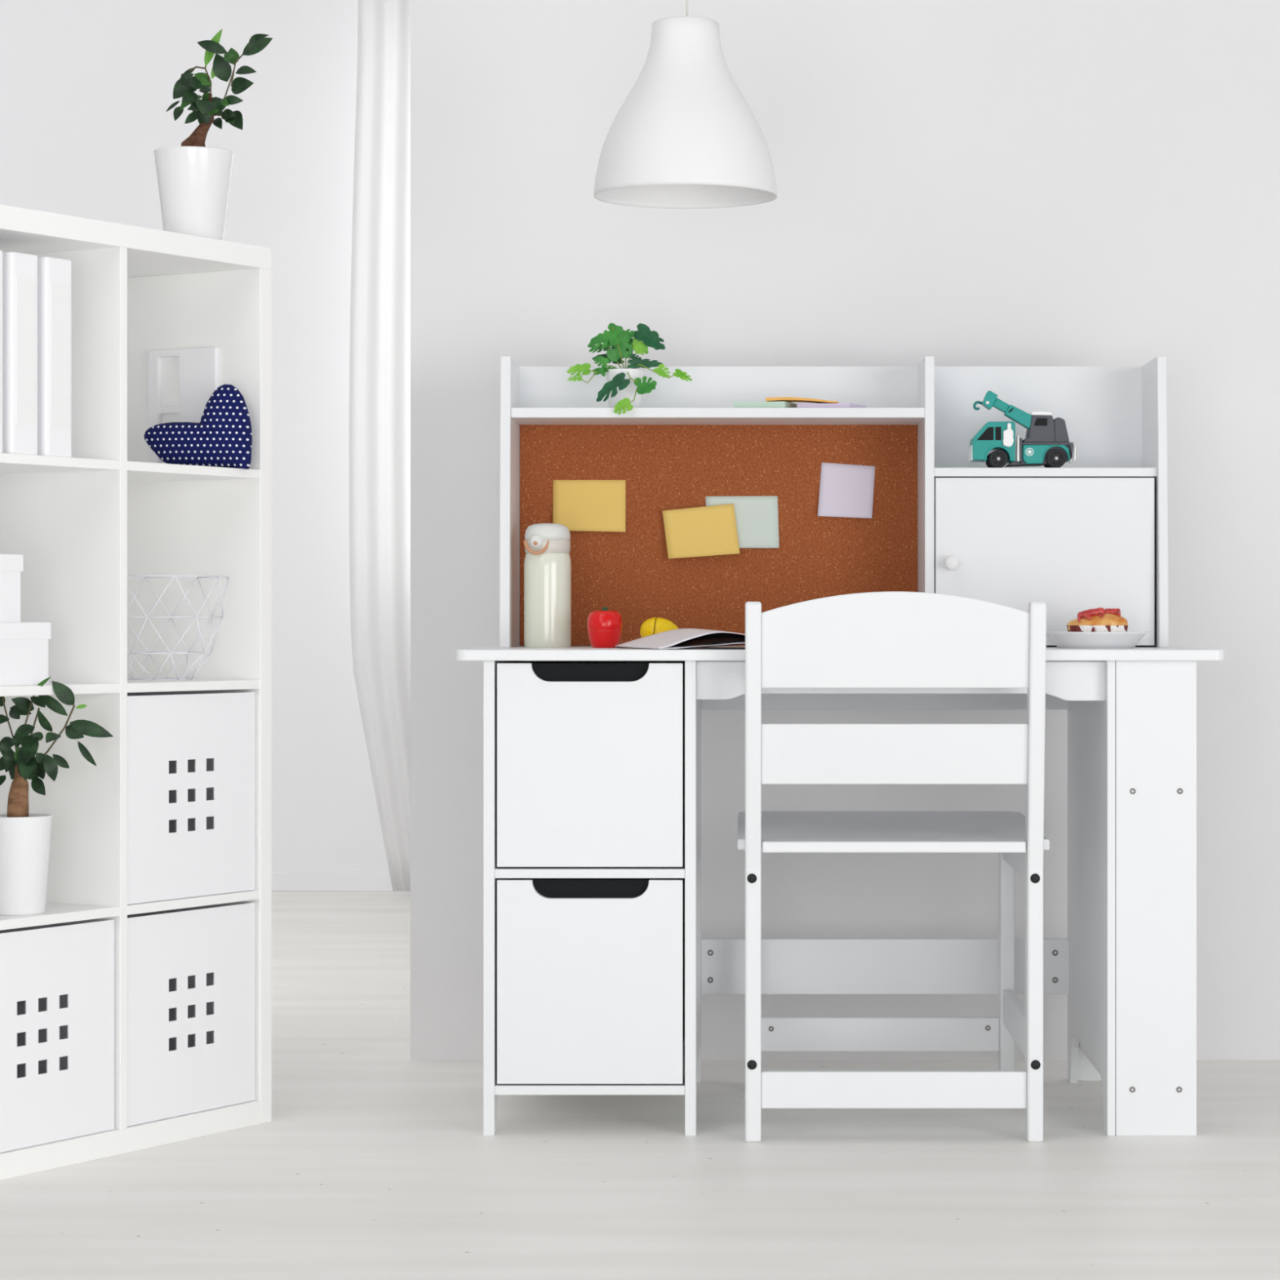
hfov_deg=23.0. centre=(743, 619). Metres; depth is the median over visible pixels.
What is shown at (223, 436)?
cushion
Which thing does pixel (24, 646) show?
lidded box
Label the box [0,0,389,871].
wall
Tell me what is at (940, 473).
shelf
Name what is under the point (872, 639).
child chair
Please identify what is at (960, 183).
wall
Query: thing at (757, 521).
sticky note
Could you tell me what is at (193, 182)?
pot
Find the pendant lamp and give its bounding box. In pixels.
[593,0,777,208]
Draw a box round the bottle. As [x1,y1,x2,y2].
[523,523,571,647]
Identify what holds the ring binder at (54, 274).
in the bookcase at (86, 521)
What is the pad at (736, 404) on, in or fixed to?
on the desk
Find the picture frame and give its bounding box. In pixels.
[148,346,218,463]
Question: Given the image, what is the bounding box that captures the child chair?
[737,591,1049,1142]
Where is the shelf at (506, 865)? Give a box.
[494,842,684,878]
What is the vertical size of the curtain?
2.398 m
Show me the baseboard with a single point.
(281, 881)
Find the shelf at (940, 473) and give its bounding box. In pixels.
[934,467,1156,478]
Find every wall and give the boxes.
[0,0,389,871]
[410,0,1279,1060]
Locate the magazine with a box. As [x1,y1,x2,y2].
[615,628,745,649]
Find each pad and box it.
[733,401,797,407]
[765,396,839,403]
[797,403,866,407]
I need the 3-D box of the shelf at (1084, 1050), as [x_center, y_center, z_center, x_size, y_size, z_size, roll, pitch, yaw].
[0.499,0.570,4.055,0.094,0.012,0.446,0,0,0]
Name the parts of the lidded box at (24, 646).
lid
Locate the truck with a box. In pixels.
[968,390,1076,467]
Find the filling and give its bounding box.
[1066,625,1128,631]
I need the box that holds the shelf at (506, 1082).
[494,1035,684,1094]
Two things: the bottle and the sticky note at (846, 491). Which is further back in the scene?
the sticky note at (846, 491)
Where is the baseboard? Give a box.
[271,871,410,891]
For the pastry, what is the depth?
3.97 m
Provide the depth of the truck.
4.13 m
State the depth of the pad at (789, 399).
4.13 m
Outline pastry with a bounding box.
[1066,607,1128,631]
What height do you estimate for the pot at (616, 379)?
0.054 m
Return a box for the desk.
[456,355,1224,1135]
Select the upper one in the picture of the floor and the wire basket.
the wire basket
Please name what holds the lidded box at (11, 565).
on the lidded box at (24, 646)
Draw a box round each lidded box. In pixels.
[0,554,22,622]
[0,622,50,686]
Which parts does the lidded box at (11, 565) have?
lid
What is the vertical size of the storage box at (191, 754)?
0.246 m
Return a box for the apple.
[586,606,622,648]
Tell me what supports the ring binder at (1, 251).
in the bookcase at (86, 521)
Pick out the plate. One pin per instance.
(1061, 639)
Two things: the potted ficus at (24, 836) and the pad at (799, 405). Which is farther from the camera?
the pad at (799, 405)
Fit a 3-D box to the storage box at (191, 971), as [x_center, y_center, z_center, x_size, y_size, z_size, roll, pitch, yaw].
[-0.783,0.474,3.874,0.268,0.246,0.239,0,0,30]
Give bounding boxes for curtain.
[349,0,410,891]
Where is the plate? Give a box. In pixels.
[1046,631,1148,648]
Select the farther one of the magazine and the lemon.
the lemon
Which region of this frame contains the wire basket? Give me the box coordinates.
[127,574,228,679]
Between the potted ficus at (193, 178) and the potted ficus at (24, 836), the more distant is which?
the potted ficus at (193, 178)
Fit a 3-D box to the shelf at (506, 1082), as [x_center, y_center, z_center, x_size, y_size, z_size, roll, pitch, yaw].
[-0.188,0.571,4.051,0.231,0.011,0.459,0,0,0]
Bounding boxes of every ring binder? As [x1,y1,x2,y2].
[0,249,2,453]
[2,251,37,455]
[36,256,71,457]
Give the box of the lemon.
[640,617,679,637]
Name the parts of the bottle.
lid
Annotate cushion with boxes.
[143,384,252,469]
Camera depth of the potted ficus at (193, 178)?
3.87 m
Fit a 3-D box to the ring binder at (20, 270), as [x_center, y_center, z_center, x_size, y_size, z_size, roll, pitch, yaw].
[-0.899,-0.301,3.610,0.201,0.228,0.046,0,0,30]
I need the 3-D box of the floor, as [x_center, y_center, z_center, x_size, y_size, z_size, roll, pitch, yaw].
[0.150,0.656,3.385,5.100,0.060,7.970,0,0,0]
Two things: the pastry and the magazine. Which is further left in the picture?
the magazine
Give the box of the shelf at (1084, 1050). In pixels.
[1078,1043,1100,1074]
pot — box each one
[0,813,52,915]
[153,146,233,239]
[605,368,644,407]
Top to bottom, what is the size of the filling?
0.023 m
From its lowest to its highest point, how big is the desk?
0.972 m
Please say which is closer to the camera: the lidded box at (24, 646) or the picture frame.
the lidded box at (24, 646)
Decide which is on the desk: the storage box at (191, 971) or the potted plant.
the potted plant
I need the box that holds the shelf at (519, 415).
[511,407,924,424]
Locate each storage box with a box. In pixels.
[0,918,114,1152]
[127,691,254,904]
[127,902,254,1126]
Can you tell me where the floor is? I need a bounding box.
[0,891,1279,1279]
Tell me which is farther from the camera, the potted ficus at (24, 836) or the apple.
the apple
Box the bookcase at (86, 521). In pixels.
[0,204,271,1180]
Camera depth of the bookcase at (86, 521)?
3.76 m
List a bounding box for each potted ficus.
[0,676,113,915]
[153,29,272,239]
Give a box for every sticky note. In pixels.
[552,480,625,532]
[662,503,739,559]
[705,496,778,547]
[817,462,875,518]
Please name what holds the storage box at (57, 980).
in the bookcase at (86, 521)
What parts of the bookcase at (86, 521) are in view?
shelf, shelf, shelf, shelf, shelf, shelf, panel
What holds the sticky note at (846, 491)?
attached to the desk
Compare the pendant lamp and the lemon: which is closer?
the pendant lamp
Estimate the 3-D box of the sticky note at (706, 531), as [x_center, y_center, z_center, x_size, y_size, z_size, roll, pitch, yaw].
[-0.058,-0.120,4.254,0.105,0.075,0.007,0,0,0]
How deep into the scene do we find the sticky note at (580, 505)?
4.26 m
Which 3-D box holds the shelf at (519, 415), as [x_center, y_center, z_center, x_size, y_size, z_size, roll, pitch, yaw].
[-0.034,-0.271,4.191,0.541,0.013,0.155,0,0,0]

